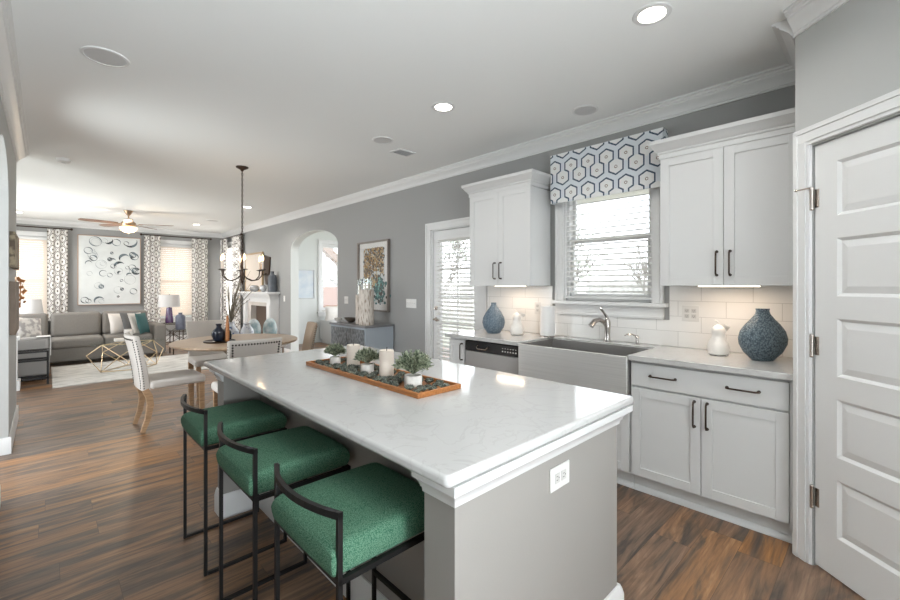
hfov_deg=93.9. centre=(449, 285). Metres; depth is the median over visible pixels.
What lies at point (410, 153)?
ceiling vent
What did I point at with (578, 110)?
grille
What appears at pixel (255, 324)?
throw pillow
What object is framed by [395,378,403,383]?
rosette
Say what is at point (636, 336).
soap dispenser
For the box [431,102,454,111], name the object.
recessed light
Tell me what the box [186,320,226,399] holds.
dining chair
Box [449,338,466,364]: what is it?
base cabinet
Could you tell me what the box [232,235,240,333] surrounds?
curtain
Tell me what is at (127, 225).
ceiling fan
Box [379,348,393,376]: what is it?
pillar candle
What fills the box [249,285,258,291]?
glass bowl
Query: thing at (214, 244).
wall
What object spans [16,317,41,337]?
throw pillow
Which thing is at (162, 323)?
side table
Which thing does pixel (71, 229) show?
curtain rod
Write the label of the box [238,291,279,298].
mantel shelf
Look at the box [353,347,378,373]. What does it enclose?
potted plant
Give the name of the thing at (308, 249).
wall
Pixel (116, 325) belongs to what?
throw pillow
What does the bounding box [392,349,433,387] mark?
potted plant
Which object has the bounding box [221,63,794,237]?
trim
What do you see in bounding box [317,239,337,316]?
trim
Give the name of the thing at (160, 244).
window
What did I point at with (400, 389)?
wooden tray
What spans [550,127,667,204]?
window valance
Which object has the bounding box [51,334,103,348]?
seat cushion
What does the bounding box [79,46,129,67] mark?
ceiling speaker
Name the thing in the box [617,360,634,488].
base cabinet
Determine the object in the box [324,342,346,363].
potted plant
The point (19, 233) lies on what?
trim
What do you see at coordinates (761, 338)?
vase
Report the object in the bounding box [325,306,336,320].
cushion
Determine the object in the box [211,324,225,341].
round vase
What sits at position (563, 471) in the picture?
socket
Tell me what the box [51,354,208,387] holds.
area rug
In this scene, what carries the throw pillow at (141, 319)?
on the sectional sofa
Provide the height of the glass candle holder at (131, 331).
0.210 m
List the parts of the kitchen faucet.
spout, lever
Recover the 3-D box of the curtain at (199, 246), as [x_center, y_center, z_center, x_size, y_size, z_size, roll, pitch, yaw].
[-6.403,0.077,10.749,0.360,2.560,0.062,0,0,-44]
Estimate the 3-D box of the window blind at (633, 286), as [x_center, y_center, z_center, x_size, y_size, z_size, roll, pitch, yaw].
[1.336,-0.364,3.590,0.054,0.948,0.750,0,0,-44]
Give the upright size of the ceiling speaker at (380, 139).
0.007 m
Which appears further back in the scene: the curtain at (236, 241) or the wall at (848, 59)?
the curtain at (236, 241)
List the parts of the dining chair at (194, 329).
leg, leg, backrest, seat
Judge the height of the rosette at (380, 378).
0.029 m
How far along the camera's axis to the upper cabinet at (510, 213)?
3.91 m
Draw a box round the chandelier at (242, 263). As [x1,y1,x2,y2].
[218,165,264,284]
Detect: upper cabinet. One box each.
[461,169,549,286]
[648,107,794,286]
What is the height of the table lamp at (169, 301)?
0.620 m
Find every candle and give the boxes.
[347,342,359,365]
[363,283,369,288]
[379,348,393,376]
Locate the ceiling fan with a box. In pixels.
[78,210,171,233]
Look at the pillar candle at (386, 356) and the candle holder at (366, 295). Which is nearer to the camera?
the pillar candle at (386, 356)
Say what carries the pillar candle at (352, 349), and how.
on the wooden tray at (400, 389)
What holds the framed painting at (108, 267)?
attached to the wall at (214, 244)
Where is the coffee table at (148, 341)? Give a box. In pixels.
[86,340,163,371]
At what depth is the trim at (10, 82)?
2.80 m
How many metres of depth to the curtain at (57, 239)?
8.90 m
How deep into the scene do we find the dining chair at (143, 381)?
4.03 m
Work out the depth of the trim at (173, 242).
10.48 m
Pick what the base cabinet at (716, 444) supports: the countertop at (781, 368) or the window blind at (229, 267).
the countertop at (781, 368)
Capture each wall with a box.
[0,96,18,438]
[16,223,222,335]
[16,336,20,390]
[226,85,794,357]
[299,231,336,343]
[795,0,899,564]
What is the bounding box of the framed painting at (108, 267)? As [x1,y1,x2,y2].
[77,234,140,304]
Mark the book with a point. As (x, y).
(115, 339)
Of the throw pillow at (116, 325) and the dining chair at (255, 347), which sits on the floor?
the dining chair at (255, 347)
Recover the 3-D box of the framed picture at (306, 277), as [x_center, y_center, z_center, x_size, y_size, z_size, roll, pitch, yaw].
[-3.446,-0.043,9.985,0.480,0.690,0.030,0,0,-44]
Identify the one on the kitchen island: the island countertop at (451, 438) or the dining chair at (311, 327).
the island countertop at (451, 438)
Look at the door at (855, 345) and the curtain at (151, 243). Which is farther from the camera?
the curtain at (151, 243)
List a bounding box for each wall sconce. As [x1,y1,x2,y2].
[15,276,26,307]
[261,255,270,284]
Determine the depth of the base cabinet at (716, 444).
2.46 m
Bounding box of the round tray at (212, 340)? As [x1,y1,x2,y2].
[203,339,235,342]
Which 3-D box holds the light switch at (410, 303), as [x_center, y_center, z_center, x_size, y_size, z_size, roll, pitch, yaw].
[-0.501,0.228,5.456,0.016,0.109,0.186,0,0,-44]
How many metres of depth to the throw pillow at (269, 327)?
7.06 m
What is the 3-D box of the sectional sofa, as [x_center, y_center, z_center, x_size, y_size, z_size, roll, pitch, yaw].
[-6.376,0.930,7.188,2.620,0.884,2.280,0,0,-44]
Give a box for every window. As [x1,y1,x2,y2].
[18,236,46,294]
[160,244,191,316]
[322,244,336,310]
[567,188,650,301]
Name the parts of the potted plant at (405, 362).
pot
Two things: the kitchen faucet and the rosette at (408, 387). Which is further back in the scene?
the kitchen faucet
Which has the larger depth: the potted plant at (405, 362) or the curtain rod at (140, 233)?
the curtain rod at (140, 233)
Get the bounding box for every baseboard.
[0,405,18,505]
[166,335,186,341]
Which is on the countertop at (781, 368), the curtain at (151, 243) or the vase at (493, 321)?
the vase at (493, 321)
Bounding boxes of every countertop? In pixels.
[204,345,632,487]
[445,329,792,380]
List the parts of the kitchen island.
moulding, panel, baseboard, panel, moulding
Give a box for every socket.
[555,472,559,483]
[561,469,565,479]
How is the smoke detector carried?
attached to the ceiling
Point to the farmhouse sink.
(604, 367)
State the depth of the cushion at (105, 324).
8.06 m
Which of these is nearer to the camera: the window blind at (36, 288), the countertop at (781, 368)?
the countertop at (781, 368)
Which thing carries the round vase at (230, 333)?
on the round tray at (212, 340)
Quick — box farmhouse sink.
[518,338,648,394]
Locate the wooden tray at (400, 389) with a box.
[306,356,460,398]
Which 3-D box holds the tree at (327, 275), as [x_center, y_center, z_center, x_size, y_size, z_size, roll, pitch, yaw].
[-5.220,-0.919,18.905,3.926,4.990,2.772,0,0,-23]
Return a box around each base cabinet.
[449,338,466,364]
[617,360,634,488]
[631,361,792,542]
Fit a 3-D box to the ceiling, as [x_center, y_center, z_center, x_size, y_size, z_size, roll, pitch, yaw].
[-1.706,-1.448,5.090,8.600,0.120,15.500,0,0,-44]
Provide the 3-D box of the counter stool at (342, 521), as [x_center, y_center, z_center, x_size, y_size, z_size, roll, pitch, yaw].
[-0.308,0.980,1.362,0.445,0.784,0.424,0,0,-44]
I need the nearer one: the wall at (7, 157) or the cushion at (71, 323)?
the wall at (7, 157)
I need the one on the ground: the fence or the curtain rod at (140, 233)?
the fence
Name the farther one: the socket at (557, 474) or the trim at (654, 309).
the trim at (654, 309)
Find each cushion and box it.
[19,313,47,334]
[50,312,100,336]
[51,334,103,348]
[101,310,147,333]
[101,332,152,344]
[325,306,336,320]
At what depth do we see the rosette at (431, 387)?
1.81 m
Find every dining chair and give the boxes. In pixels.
[124,333,205,432]
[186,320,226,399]
[211,337,281,406]
[302,322,317,350]
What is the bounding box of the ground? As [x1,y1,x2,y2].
[173,312,473,345]
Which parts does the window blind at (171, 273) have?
head rail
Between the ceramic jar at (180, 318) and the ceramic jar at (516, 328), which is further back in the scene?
the ceramic jar at (180, 318)
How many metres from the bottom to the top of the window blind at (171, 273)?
1.740 m
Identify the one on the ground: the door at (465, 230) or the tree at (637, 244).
the tree at (637, 244)
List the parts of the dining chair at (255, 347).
seat, leg, nailhead trim, backrest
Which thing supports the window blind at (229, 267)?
attached to the wall at (401, 217)
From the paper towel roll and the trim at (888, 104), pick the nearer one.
the trim at (888, 104)
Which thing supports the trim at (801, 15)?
attached to the wall at (848, 59)
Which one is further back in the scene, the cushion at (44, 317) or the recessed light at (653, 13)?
the cushion at (44, 317)
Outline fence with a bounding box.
[443,282,647,322]
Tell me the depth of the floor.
2.35 m
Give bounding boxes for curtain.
[47,229,67,319]
[144,235,159,322]
[192,239,207,320]
[220,239,226,327]
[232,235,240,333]
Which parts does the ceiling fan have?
blade, blade, blade, lamp shade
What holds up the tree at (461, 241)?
on the ground
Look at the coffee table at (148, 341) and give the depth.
6.90 m
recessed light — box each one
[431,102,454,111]
[632,2,672,25]
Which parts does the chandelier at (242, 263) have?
arm, chain, arm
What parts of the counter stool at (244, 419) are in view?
leg, rail, leg, floor rail, seat, seat frame, floor rail, leg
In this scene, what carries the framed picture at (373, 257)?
attached to the wall at (401, 217)
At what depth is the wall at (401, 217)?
4.49 m
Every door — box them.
[433,227,479,360]
[794,116,899,599]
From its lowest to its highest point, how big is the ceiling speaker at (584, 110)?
0.007 m
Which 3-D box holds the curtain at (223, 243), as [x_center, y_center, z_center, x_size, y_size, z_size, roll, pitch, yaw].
[-5.846,0.077,10.855,0.062,2.560,0.430,0,0,-44]
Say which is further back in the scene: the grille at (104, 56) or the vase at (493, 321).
the vase at (493, 321)
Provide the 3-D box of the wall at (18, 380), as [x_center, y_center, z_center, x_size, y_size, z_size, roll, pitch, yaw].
[-5.902,1.022,5.409,0.515,0.700,0.230,0,0,-44]
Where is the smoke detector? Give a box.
[55,157,71,163]
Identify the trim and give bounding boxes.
[0,0,29,162]
[16,217,222,237]
[16,230,46,236]
[160,240,191,322]
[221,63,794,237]
[227,240,242,322]
[291,230,337,351]
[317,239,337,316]
[425,217,486,358]
[550,187,668,319]
[772,0,848,67]
[793,88,899,564]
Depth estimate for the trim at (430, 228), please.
5.19 m
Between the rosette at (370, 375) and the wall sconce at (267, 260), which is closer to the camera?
the rosette at (370, 375)
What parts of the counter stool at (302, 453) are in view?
leg, rail, leg, floor rail, seat, seat frame, leg, leg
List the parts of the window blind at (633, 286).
rail, cord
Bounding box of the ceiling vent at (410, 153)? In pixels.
[390,148,415,156]
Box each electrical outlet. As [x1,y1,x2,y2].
[535,302,540,313]
[550,460,568,492]
[682,305,698,321]
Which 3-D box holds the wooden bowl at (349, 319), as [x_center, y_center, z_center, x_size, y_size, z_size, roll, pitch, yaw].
[-1.419,0.489,6.018,0.175,0.065,0.252,0,0,-44]
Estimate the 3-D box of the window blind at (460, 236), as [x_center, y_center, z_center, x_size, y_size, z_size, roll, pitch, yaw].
[0.054,0.272,4.889,0.054,1.720,0.590,0,0,-44]
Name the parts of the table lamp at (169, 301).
lamp shade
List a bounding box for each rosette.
[346,364,355,368]
[365,373,374,378]
[378,376,388,381]
[385,380,394,384]
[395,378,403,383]
[404,384,413,389]
[418,386,427,391]
[424,377,433,382]
[427,385,437,389]
[438,382,449,387]
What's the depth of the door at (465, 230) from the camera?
5.11 m
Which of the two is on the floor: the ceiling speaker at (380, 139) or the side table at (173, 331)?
the side table at (173, 331)
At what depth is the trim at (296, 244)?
8.19 m
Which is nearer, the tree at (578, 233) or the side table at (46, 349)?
the side table at (46, 349)
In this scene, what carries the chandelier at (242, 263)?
hanging from the ceiling
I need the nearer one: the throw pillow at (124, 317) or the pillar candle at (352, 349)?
the pillar candle at (352, 349)
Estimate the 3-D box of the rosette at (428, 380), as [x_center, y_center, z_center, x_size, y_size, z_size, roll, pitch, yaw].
[-0.097,0.439,1.952,0.049,0.026,0.050,0,0,-14]
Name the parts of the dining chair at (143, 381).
nailhead trim, backrest, leg, leg, seat, leg, leg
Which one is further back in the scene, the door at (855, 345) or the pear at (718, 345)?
the pear at (718, 345)
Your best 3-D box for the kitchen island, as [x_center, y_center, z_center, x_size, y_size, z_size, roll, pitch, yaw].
[-0.368,0.931,2.151,1.029,0.882,2.162,0,0,-44]
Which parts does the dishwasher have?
control panel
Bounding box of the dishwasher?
[465,340,517,374]
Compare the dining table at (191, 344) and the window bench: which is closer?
the dining table at (191, 344)
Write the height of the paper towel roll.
0.278 m
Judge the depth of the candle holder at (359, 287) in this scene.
5.77 m
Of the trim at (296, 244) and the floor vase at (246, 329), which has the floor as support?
the floor vase at (246, 329)
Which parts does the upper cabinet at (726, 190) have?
door, handle, crown moulding, handle, door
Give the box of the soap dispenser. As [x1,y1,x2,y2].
[624,333,639,344]
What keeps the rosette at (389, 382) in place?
on the wooden tray at (400, 389)
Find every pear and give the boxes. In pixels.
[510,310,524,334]
[707,320,729,355]
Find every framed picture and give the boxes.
[299,270,314,298]
[357,239,390,311]
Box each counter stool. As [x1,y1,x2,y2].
[180,394,286,576]
[216,421,350,599]
[271,462,423,599]
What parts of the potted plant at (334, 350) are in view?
pot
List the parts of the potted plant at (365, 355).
pot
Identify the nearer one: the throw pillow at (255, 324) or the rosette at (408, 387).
the rosette at (408, 387)
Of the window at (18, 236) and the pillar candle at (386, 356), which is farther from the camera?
the window at (18, 236)
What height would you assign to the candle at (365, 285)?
0.076 m
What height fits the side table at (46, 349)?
0.480 m
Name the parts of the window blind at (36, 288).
head rail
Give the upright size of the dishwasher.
0.868 m
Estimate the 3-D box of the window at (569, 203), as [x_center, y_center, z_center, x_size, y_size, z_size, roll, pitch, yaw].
[1.382,-0.373,3.633,0.110,1.000,0.770,0,0,-44]
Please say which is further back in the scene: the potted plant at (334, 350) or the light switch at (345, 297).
the light switch at (345, 297)
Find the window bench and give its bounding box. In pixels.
[320,320,335,343]
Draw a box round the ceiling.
[11,0,795,232]
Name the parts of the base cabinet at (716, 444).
handle, door, handle, handle, drawer, handle, door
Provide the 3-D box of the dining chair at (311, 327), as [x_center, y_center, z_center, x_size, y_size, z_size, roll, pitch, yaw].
[-1.962,0.920,5.145,0.632,0.915,0.452,0,0,-28]
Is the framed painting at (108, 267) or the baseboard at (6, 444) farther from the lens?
the framed painting at (108, 267)
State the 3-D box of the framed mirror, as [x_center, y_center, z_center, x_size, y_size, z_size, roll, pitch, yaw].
[-4.453,-0.314,9.538,0.040,0.868,1.080,0,0,-44]
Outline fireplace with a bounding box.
[238,291,279,333]
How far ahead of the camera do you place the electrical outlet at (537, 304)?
4.05 m
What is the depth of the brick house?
16.72 m
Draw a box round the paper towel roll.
[540,306,555,337]
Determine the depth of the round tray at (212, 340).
4.56 m
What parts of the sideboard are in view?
door, door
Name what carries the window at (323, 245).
in the wall at (308, 249)
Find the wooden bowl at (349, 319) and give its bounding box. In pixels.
[344,317,355,322]
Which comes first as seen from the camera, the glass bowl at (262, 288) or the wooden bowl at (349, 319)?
the wooden bowl at (349, 319)
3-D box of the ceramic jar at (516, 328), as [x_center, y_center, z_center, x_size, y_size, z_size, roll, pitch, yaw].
[0.627,0.338,3.949,0.133,0.239,0.133,0,0,-44]
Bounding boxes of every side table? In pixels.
[18,348,48,383]
[162,323,183,344]
[169,329,186,354]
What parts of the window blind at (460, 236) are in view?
head rail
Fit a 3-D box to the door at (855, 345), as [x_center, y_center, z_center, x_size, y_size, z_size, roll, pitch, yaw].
[1.826,0.338,1.686,0.106,2.044,0.844,0,0,-8]
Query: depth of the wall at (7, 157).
3.43 m
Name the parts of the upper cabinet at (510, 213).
door, crown moulding, door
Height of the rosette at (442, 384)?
0.024 m
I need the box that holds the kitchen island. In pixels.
[209,369,632,599]
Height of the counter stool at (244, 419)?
0.784 m
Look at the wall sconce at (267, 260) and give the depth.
8.95 m
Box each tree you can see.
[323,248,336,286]
[443,240,469,292]
[576,215,607,283]
[622,240,647,293]
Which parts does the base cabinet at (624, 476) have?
door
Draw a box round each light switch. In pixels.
[344,296,347,303]
[406,299,415,307]
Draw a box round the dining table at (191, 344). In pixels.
[168,334,297,407]
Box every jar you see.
[175,313,184,329]
[268,271,276,291]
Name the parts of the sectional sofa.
arm, frame, arm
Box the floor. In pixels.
[0,341,865,599]
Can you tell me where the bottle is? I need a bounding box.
[226,316,228,341]
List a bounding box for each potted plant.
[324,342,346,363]
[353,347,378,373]
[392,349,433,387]
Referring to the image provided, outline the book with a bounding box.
[114,338,124,341]
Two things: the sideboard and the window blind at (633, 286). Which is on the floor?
the sideboard
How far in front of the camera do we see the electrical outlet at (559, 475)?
1.42 m
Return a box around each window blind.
[16,237,46,313]
[160,245,191,315]
[227,247,231,313]
[436,233,474,359]
[566,188,650,299]
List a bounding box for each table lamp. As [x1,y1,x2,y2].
[19,299,43,313]
[158,294,179,322]
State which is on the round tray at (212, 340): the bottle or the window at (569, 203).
the bottle
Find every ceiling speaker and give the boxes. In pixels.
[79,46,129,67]
[372,136,393,143]
[572,105,598,115]
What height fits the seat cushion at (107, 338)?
0.170 m
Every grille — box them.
[84,48,125,65]
[374,138,391,143]
[574,107,595,114]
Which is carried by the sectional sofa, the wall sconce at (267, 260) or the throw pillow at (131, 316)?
the throw pillow at (131, 316)
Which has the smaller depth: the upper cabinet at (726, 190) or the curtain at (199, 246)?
the upper cabinet at (726, 190)
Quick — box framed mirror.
[245,252,263,290]
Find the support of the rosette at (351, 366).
on the wooden tray at (400, 389)
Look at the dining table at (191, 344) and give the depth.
4.61 m
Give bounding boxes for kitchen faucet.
[588,307,611,341]
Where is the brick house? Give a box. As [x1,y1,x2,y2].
[323,248,336,306]
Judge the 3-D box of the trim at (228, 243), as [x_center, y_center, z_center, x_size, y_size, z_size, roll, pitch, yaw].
[-5.479,-0.118,10.687,0.175,2.030,1.430,0,0,-44]
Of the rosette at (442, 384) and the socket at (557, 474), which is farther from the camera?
the rosette at (442, 384)
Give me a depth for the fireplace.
9.02 m
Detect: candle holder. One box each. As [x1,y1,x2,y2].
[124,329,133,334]
[355,286,361,323]
[359,283,373,325]
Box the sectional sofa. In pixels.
[18,310,165,379]
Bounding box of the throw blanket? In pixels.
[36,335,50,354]
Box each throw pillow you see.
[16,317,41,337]
[108,314,123,333]
[120,312,137,328]
[127,312,140,333]
[135,313,149,333]
[248,319,260,333]
[263,318,276,333]
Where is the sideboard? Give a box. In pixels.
[329,321,393,348]
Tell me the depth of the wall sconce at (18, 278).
4.19 m
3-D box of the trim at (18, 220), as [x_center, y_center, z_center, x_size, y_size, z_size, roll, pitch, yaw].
[-7.771,-1.333,9.525,4.850,0.110,0.097,0,0,-44]
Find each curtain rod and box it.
[16,225,72,230]
[140,233,211,239]
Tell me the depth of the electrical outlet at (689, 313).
3.09 m
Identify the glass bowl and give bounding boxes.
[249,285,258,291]
[259,285,266,291]
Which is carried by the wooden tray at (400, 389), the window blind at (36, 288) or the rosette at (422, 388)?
the rosette at (422, 388)
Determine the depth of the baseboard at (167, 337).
10.47 m
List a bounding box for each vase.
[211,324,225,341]
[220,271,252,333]
[224,327,231,339]
[240,323,253,333]
[482,302,504,332]
[738,308,787,360]
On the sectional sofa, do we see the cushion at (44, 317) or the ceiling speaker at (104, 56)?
the cushion at (44, 317)
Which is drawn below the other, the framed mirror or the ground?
the ground
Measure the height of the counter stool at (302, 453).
0.784 m

